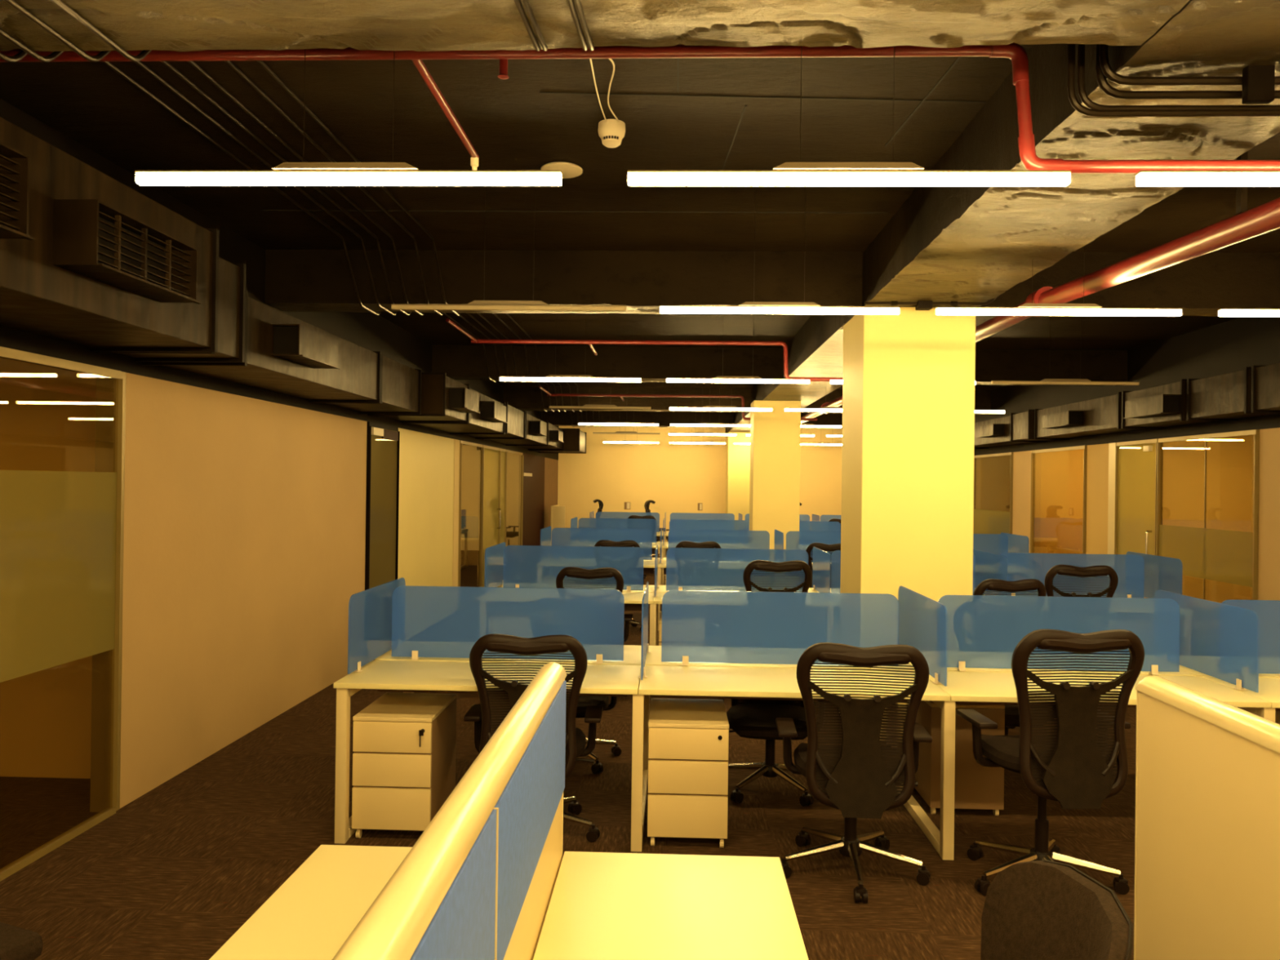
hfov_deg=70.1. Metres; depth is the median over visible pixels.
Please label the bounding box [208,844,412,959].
desk
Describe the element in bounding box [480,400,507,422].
hood
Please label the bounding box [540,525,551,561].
screen
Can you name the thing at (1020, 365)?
beam
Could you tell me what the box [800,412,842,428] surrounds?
beam
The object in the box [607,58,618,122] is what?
cable
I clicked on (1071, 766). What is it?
office chair
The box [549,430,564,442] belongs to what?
hood
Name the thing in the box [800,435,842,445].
linear light
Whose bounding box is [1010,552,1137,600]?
screen
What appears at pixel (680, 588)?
screen
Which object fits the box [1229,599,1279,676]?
screen
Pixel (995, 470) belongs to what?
wall
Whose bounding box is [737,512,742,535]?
screen
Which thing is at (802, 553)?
cable tray
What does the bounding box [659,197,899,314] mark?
linear light
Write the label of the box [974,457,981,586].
wall
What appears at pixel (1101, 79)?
conduit
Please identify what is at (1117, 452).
door
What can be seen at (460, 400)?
hood
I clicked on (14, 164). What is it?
air vent
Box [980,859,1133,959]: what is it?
padded chair
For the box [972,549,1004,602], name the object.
screen
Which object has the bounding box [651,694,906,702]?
cable tray
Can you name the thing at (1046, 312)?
diffuser
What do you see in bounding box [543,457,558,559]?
wall
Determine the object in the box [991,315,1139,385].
linear light
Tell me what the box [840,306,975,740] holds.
column
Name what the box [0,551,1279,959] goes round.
floor
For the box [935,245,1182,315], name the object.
linear light
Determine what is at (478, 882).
partition
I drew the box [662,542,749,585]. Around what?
desk
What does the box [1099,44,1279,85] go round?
conduit
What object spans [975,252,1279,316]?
beam
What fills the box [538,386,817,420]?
pipe
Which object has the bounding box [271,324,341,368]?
air vent
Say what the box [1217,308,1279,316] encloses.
linear light
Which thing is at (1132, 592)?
screen
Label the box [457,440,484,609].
window
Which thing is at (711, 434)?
diffuser
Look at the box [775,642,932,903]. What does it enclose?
office chair
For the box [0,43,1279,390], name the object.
ceiling
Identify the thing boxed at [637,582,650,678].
screen
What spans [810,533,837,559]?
desk
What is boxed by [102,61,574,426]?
conduit
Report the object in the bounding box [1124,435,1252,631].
wall
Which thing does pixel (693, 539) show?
cable tray
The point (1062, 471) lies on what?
wall
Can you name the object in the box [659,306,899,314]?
diffuser
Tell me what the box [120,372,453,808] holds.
wall
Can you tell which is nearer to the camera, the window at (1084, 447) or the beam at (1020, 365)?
the beam at (1020, 365)
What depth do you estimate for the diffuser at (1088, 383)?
7.81 m
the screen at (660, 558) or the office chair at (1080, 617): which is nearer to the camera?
the office chair at (1080, 617)
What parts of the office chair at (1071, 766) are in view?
armrest, leg, leg, seat, leg, leg, adjuster knob, frame, leg, adjuster knob, armrest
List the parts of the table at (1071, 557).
leg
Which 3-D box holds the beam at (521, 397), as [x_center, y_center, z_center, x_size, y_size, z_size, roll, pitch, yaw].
[-0.215,-1.317,14.977,4.033,0.381,0.308,1,0,2]
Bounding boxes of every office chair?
[463,633,603,842]
[529,596,621,773]
[551,566,632,644]
[573,499,603,555]
[592,539,646,631]
[624,515,659,575]
[644,500,670,557]
[666,541,724,632]
[716,605,829,806]
[728,560,813,646]
[729,528,748,559]
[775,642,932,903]
[799,502,817,559]
[800,542,840,626]
[821,518,840,557]
[952,601,1056,735]
[956,629,1144,896]
[972,578,1046,728]
[1044,564,1118,653]
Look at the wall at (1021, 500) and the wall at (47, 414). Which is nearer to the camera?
the wall at (47, 414)
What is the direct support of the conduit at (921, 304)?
attached to the beam at (943, 243)
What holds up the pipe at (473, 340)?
attached to the pipe at (1264, 218)
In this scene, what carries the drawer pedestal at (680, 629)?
on the floor
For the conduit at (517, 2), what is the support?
attached to the beam at (176, 25)
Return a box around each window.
[0,346,124,881]
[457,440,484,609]
[497,448,506,586]
[504,449,523,582]
[972,452,1013,591]
[1030,445,1087,592]
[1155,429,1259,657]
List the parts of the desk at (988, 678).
leg frame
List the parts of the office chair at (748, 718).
leg, leg, seat, frame, leg, leg, armrest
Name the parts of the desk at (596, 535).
leg frame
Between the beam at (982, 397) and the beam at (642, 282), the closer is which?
the beam at (642, 282)
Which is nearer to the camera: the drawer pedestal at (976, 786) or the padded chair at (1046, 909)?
the padded chair at (1046, 909)
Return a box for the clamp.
[1241,65,1275,104]
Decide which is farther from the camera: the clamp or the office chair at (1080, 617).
the office chair at (1080, 617)
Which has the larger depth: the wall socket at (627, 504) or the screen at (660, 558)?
the wall socket at (627, 504)
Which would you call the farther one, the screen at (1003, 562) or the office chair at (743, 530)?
the office chair at (743, 530)
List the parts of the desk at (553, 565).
leg frame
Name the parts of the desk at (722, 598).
leg frame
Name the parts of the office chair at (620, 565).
frame, leg, armrest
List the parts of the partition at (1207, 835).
trim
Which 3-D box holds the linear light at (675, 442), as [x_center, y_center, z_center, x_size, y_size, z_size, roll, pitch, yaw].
[1.284,-1.136,20.371,1.240,0.660,0.060,1,0,2]
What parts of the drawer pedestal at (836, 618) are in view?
drawer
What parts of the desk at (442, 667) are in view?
leg frame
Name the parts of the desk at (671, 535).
leg frame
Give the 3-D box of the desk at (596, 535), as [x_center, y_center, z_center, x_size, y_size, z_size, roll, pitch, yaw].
[-0.244,1.374,17.334,1.413,0.748,1.131,1,0,2]
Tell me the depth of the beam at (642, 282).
6.13 m
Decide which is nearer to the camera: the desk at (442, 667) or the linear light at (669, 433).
the desk at (442, 667)
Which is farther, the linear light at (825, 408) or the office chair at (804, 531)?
the office chair at (804, 531)
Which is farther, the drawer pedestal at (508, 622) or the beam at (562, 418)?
the beam at (562, 418)
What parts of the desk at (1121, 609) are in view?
leg frame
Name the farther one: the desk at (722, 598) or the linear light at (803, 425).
the linear light at (803, 425)
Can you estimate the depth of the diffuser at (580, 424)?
14.15 m
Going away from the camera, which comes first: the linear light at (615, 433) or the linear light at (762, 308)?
the linear light at (762, 308)
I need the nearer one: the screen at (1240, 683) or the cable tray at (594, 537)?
the screen at (1240, 683)
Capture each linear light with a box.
[134,48,562,186]
[391,190,626,311]
[499,313,640,382]
[549,382,650,408]
[578,382,657,426]
[592,411,660,434]
[603,426,658,443]
[627,45,1071,186]
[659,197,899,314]
[666,343,809,383]
[668,416,736,435]
[669,382,772,411]
[669,431,724,444]
[670,383,750,426]
[733,442,750,444]
[746,433,814,436]
[784,396,842,411]
[800,423,841,427]
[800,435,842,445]
[826,434,842,436]
[830,379,976,384]
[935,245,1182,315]
[974,409,1004,413]
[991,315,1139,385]
[1134,169,1279,186]
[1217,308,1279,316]
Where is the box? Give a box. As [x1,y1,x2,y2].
[1142,445,1152,451]
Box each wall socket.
[624,502,630,509]
[697,502,702,510]
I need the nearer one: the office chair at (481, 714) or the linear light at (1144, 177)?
the linear light at (1144, 177)
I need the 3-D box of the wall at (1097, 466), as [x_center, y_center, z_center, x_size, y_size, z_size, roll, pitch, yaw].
[5.532,0.687,10.914,0.120,2.226,0.580,1,0,2]
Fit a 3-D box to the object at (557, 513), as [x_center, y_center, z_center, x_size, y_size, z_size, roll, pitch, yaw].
[-1.741,1.150,19.972,0.300,1.180,1.000,1,0,2]
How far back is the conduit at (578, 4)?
2.33 m
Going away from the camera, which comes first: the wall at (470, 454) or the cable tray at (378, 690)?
the cable tray at (378, 690)
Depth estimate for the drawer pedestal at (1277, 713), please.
4.50 m
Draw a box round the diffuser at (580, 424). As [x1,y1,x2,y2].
[578,422,657,426]
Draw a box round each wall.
[0,357,96,778]
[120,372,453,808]
[460,444,519,565]
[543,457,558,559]
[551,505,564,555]
[557,426,842,553]
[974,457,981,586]
[979,455,1010,564]
[1011,450,1041,591]
[1040,448,1083,592]
[1085,443,1108,629]
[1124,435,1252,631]
[1250,435,1253,631]
[1257,427,1279,657]
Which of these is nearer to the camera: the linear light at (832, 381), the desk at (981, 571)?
the linear light at (832, 381)
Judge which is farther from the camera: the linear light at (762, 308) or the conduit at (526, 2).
the linear light at (762, 308)
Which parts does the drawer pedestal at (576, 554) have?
drawer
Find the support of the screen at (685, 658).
attached to the desk at (711, 672)
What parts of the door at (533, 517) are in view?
push plate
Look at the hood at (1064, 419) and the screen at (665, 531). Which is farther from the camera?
the screen at (665, 531)
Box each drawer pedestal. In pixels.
[351,692,457,838]
[488,609,542,638]
[542,573,579,627]
[573,553,600,584]
[647,697,728,848]
[658,612,705,646]
[665,555,690,585]
[824,615,839,643]
[906,700,1004,815]
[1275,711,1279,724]
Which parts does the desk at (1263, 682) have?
leg frame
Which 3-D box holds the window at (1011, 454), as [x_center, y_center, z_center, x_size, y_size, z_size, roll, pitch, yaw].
[5.603,0.701,14.534,0.056,2.226,1.740,1,0,2]
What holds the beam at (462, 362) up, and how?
attached to the ceiling
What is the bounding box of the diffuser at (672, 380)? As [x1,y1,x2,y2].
[666,378,809,383]
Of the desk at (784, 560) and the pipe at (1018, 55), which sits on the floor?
the desk at (784, 560)
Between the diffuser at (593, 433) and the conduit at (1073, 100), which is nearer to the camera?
the conduit at (1073, 100)
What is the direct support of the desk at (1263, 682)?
on the floor
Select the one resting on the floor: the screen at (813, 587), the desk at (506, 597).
the desk at (506, 597)
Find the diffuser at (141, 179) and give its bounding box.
[135,173,561,186]
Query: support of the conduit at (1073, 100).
attached to the ceiling
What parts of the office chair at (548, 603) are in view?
frame, seat, leg, leg, armrest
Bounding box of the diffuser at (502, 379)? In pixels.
[499,377,640,382]
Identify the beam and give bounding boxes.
[0,0,1189,51]
[264,249,862,315]
[431,345,783,382]
[503,386,751,412]
[540,410,733,427]
[725,0,1279,433]
[800,389,991,414]
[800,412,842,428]
[974,349,1127,386]
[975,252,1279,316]
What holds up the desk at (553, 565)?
on the floor
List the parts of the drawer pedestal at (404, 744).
drawer, drawer, drawer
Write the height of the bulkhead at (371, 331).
1.023 m
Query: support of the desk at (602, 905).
on the floor
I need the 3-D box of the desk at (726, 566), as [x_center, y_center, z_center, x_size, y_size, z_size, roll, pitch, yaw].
[0.930,1.367,10.999,1.440,0.748,1.131,1,0,2]
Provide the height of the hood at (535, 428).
0.194 m
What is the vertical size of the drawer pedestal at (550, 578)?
0.580 m
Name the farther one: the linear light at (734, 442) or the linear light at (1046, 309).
the linear light at (734, 442)
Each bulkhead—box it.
[0,97,559,460]
[973,316,1279,455]
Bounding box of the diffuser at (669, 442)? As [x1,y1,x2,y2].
[669,442,724,444]
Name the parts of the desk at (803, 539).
leg frame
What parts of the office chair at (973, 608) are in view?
frame, seat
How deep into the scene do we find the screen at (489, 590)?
7.73 m
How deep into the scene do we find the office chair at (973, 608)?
5.68 m
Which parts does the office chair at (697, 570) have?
frame, leg, armrest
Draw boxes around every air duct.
[0,116,586,453]
[973,363,1279,448]
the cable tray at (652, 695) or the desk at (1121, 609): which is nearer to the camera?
the cable tray at (652, 695)
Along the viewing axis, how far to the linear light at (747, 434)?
16.69 m
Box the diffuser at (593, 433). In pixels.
[592,432,660,434]
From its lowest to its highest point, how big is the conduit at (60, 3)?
0.375 m
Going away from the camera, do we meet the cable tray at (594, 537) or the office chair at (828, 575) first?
the office chair at (828, 575)
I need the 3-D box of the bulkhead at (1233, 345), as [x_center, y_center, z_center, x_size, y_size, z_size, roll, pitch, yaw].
[5.490,-0.945,9.261,0.124,1.023,25.300,1,0,2]
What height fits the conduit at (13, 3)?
0.375 m
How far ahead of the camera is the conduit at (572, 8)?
2.33 m
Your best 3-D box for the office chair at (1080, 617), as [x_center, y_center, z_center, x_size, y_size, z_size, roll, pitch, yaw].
[3.398,1.204,7.229,0.654,1.113,0.630,1,0,6]
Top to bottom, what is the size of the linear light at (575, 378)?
0.660 m
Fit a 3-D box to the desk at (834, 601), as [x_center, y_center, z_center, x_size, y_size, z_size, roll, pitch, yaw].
[2.231,1.373,7.806,1.440,0.748,1.131,1,0,2]
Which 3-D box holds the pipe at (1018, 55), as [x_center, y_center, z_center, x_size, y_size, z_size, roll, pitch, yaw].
[-0.110,-1.122,3.200,4.720,0.394,0.924,1,0,2]
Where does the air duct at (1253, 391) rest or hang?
attached to the bulkhead at (1233, 345)
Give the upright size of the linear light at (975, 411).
0.660 m
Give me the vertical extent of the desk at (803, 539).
0.748 m
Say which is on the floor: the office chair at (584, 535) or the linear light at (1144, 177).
the office chair at (584, 535)
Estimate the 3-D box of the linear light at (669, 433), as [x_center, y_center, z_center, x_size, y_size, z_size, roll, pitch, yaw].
[1.154,-1.150,16.774,1.240,0.660,0.060,1,0,2]
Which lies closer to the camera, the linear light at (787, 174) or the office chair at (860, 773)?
the linear light at (787, 174)
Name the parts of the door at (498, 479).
handle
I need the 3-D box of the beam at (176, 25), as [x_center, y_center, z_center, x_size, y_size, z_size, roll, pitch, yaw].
[-0.681,-1.368,2.131,4.034,0.379,0.798,1,0,2]
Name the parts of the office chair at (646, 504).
frame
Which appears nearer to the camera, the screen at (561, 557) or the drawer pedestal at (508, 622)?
the drawer pedestal at (508, 622)
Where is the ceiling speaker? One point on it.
(569, 170)
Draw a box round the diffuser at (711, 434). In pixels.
[668,433,736,435]
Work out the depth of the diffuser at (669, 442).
20.36 m
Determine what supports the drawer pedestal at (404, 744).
on the floor
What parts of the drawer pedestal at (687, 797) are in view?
drawer, drawer, drawer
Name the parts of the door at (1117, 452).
handle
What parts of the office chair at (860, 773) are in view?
armrest, leg, leg, adjuster knob, seat, leg, frame, leg, adjuster knob, leg, armrest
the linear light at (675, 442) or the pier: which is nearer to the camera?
the pier
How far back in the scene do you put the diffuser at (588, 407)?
11.09 m
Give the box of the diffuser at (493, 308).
[391,305,626,311]
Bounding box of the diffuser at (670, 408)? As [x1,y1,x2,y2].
[669,407,772,411]
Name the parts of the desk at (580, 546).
leg frame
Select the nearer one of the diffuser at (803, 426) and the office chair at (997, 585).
the office chair at (997, 585)
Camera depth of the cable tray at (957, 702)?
4.60 m
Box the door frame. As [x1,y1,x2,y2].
[89,371,125,812]
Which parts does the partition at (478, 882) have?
blue panel, blue panel, trim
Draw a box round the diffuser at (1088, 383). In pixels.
[991,381,1139,385]
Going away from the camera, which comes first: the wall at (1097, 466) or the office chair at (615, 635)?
the office chair at (615, 635)
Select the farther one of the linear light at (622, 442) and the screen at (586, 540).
the linear light at (622, 442)
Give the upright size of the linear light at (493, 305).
0.650 m
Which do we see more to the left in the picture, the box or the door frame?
the door frame
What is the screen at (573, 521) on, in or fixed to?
on the desk at (580, 546)
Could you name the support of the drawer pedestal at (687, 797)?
on the floor
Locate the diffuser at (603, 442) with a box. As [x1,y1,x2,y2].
[603,441,658,443]
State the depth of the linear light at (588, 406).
11.09 m
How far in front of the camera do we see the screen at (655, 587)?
7.67 m
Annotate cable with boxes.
[589,58,606,121]
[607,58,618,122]
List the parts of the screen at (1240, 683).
panel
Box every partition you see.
[332,662,566,959]
[1133,675,1279,959]
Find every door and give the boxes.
[364,422,399,664]
[481,444,501,595]
[517,453,544,572]
[1113,438,1158,651]
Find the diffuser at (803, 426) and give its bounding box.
[800,425,841,427]
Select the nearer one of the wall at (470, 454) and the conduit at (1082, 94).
the conduit at (1082, 94)
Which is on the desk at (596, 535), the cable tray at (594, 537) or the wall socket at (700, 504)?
the cable tray at (594, 537)
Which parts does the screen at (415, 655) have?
panel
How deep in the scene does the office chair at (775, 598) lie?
7.06 m
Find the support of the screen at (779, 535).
on the desk at (784, 560)
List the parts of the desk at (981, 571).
leg frame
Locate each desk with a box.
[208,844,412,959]
[333,640,641,843]
[478,582,654,638]
[533,851,808,959]
[536,555,660,625]
[568,540,662,555]
[587,530,662,554]
[631,645,950,851]
[649,585,830,645]
[657,557,775,631]
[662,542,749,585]
[664,531,742,575]
[735,533,819,577]
[770,559,840,587]
[799,543,840,556]
[809,587,1003,642]
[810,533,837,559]
[886,650,1271,860]
[972,591,1193,655]
[973,562,1035,591]
[1144,654,1279,722]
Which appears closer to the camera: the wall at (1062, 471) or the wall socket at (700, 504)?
the wall at (1062, 471)
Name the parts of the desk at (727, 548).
leg frame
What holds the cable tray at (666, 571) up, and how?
on the desk at (726, 566)
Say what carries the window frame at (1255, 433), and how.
in the wall at (1268, 565)
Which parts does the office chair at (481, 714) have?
armrest, adjuster knob, frame, seat, leg, leg, lever, armrest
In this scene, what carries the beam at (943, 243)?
attached to the ceiling
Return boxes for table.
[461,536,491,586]
[1066,555,1082,591]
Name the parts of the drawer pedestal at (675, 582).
drawer, drawer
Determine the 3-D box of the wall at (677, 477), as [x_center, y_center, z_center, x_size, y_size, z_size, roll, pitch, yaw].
[1.942,0.168,22.104,7.880,3.250,0.120,1,0,2]
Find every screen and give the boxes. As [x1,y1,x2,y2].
[351,577,402,672]
[395,586,624,663]
[484,542,505,594]
[511,545,644,591]
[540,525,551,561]
[551,527,652,560]
[570,516,577,544]
[577,518,649,543]
[589,511,594,533]
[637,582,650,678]
[652,544,658,596]
[659,527,662,564]
[661,590,888,669]
[662,518,665,545]
[664,511,666,533]
[670,547,808,594]
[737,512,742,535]
[773,528,783,562]
[812,546,830,599]
[902,586,943,684]
[956,595,1173,675]
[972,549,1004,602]
[1002,532,1026,569]
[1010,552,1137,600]
[1127,551,1179,605]
[1160,590,1247,690]
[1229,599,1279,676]
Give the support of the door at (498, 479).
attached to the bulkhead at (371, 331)
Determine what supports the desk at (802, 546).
on the floor
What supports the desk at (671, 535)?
on the floor
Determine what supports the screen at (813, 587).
on the desk at (834, 601)
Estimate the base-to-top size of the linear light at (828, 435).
0.660 m
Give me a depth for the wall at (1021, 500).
13.18 m
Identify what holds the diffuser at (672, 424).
attached to the linear light at (722, 424)
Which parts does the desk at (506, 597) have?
leg frame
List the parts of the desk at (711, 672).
leg frame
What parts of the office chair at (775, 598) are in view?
armrest, seat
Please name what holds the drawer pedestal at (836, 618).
on the floor
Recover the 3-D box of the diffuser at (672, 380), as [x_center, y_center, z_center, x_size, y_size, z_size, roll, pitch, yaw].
[0.849,-0.860,7.928,1.240,0.031,0.030,1,0,2]
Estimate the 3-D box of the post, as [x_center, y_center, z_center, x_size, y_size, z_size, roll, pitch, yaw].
[5.497,0.686,10.525,0.120,2.226,0.160,1,0,2]
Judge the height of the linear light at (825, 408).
0.660 m
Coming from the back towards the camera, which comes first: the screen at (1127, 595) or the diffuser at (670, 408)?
the diffuser at (670, 408)
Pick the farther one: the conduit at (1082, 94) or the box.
the box
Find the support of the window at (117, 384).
in the wall at (244, 537)
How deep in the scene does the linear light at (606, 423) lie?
14.15 m
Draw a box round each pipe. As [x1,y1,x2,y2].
[0,42,1279,173]
[445,318,842,381]
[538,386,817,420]
[800,151,1279,423]
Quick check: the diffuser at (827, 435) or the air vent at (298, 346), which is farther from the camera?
the diffuser at (827, 435)
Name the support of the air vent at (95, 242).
attached to the air duct at (88, 259)
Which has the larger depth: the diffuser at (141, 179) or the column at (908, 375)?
the column at (908, 375)
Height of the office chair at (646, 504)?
1.318 m
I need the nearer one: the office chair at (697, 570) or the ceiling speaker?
the ceiling speaker
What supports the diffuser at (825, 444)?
attached to the linear light at (820, 442)
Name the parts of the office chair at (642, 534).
frame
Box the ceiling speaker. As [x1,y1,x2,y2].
[541,161,582,178]
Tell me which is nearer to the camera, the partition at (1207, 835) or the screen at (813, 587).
the partition at (1207, 835)
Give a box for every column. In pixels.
[724,431,750,558]
[748,400,800,587]
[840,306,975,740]
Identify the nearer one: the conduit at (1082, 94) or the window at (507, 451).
the conduit at (1082, 94)
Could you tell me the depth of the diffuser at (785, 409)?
11.00 m
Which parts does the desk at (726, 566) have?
leg frame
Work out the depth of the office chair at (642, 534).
16.53 m
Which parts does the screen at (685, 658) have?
panel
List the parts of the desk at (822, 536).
leg frame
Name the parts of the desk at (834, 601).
leg frame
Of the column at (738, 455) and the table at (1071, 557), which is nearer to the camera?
the table at (1071, 557)
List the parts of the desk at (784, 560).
leg frame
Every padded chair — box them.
[0,921,43,959]
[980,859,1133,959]
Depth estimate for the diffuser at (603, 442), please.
20.41 m
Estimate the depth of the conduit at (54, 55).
3.91 m
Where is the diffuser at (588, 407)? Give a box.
[549,406,650,408]
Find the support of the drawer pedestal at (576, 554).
on the floor
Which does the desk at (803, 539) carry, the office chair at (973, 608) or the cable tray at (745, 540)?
the cable tray at (745, 540)
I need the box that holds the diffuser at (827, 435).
[826,435,842,436]
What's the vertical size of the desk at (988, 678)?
0.748 m
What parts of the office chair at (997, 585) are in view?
frame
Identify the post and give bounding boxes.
[1106,442,1125,630]
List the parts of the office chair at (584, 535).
seat, armrest, frame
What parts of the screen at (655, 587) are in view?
panel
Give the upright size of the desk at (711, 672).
0.748 m
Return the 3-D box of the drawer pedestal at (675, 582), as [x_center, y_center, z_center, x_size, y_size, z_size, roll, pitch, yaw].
[0.573,1.458,13.899,0.374,0.580,0.506,1,0,2]
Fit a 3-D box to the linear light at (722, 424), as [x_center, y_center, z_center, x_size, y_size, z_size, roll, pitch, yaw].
[1.097,-1.160,14.114,1.240,0.660,0.060,1,0,2]
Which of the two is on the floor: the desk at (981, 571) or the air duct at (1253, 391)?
the desk at (981, 571)
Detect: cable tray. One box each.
[377,688,627,696]
[495,601,641,610]
[546,565,653,574]
[574,546,655,554]
[592,535,660,541]
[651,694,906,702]
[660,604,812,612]
[663,568,772,575]
[666,536,736,542]
[666,548,748,555]
[742,537,811,543]
[785,569,840,577]
[799,550,840,556]
[817,538,837,543]
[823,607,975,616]
[928,700,1136,707]
[973,573,1012,580]
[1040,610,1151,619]
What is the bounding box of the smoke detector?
[597,119,625,147]
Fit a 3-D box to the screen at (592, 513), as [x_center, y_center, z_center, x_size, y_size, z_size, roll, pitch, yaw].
[-0.914,0.796,17.362,0.044,0.386,0.900,1,0,2]
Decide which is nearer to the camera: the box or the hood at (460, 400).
the hood at (460, 400)
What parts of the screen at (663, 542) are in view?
panel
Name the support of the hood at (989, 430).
attached to the air duct at (1253, 391)
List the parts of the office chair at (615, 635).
armrest, seat, armrest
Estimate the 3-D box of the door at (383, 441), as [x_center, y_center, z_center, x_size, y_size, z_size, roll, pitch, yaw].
[-2.490,0.580,8.794,0.060,2.226,0.880,1,0,2]
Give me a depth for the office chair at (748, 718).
5.15 m
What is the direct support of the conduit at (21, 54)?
attached to the ceiling
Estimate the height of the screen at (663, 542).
0.386 m
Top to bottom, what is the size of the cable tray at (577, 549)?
0.090 m
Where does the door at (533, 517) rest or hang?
in the wall at (551, 465)
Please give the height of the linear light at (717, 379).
0.660 m
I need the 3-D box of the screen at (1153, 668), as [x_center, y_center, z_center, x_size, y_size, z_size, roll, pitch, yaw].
[2.137,0.791,4.667,1.219,0.386,0.044,1,0,2]
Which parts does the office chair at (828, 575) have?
leg, frame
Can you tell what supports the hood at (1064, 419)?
attached to the air duct at (1253, 391)
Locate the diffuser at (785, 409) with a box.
[784,408,842,411]
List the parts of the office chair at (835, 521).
frame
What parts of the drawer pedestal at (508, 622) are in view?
drawer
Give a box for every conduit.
[0,28,589,427]
[0,49,584,426]
[3,0,595,427]
[51,0,601,427]
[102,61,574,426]
[134,61,580,426]
[514,0,540,51]
[522,0,547,51]
[567,0,587,50]
[573,0,594,50]
[864,297,996,310]
[1067,44,1279,116]
[1077,44,1279,109]
[1095,44,1279,98]
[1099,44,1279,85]
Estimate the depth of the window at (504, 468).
15.18 m
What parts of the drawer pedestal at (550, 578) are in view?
drawer, drawer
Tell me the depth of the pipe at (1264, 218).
4.05 m
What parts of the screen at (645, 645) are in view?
panel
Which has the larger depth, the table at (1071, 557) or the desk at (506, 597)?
the table at (1071, 557)
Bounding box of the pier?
[452,439,459,613]
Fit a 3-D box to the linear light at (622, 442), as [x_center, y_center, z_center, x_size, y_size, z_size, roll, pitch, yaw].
[-0.195,-1.154,20.425,1.240,0.660,0.060,1,0,2]
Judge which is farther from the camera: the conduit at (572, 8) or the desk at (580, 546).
the desk at (580, 546)
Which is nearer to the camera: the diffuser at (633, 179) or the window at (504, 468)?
the diffuser at (633, 179)
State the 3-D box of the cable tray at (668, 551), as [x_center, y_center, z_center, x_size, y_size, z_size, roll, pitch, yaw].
[1.050,1.110,14.142,1.296,0.090,0.160,1,0,2]
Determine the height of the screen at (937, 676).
0.386 m
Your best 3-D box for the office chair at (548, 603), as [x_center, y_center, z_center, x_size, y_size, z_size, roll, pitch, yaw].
[-0.434,1.231,5.593,0.654,0.953,0.630,1,0,-2]
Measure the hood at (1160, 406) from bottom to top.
0.174 m
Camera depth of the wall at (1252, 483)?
11.02 m
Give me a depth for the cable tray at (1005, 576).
10.80 m
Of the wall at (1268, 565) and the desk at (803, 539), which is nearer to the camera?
the wall at (1268, 565)
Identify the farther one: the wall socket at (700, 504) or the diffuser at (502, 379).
the wall socket at (700, 504)
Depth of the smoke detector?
3.92 m
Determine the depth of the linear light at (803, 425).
14.04 m
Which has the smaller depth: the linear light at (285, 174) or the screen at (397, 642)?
the linear light at (285, 174)
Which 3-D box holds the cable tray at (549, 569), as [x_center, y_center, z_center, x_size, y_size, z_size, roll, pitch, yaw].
[-0.479,1.081,11.051,1.296,0.090,0.160,1,0,2]
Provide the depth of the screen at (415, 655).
4.77 m
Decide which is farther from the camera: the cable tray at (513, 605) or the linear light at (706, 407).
the linear light at (706, 407)
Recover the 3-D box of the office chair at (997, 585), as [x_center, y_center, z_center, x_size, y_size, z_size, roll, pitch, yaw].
[2.584,1.222,6.698,0.654,1.053,0.630,1,0,-6]
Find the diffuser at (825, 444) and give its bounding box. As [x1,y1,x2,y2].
[800,443,842,445]
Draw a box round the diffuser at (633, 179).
[627,173,1070,186]
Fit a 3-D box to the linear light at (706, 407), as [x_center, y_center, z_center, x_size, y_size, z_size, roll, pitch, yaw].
[0.983,-1.171,11.056,1.240,0.660,0.060,1,0,2]
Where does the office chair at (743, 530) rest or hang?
on the floor
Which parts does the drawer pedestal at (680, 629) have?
drawer, drawer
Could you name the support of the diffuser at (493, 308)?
attached to the linear light at (493, 305)
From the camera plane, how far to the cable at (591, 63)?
3.36 m
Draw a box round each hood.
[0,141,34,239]
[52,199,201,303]
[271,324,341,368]
[448,387,480,413]
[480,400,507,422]
[528,421,546,436]
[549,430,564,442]
[976,423,1004,437]
[1040,410,1083,428]
[1123,394,1180,418]
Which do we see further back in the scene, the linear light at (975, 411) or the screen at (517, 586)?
the linear light at (975, 411)
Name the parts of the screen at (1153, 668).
panel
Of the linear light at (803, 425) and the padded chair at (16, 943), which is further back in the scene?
the linear light at (803, 425)
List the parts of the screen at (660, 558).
panel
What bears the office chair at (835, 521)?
on the floor
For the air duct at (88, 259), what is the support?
attached to the bulkhead at (371, 331)
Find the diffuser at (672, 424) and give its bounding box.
[670,423,750,426]
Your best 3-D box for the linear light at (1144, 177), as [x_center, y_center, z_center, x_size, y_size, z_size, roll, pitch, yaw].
[2.018,-1.147,2.533,1.240,0.660,0.060,1,0,2]
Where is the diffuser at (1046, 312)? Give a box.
[935,308,1182,315]
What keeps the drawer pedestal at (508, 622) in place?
on the floor

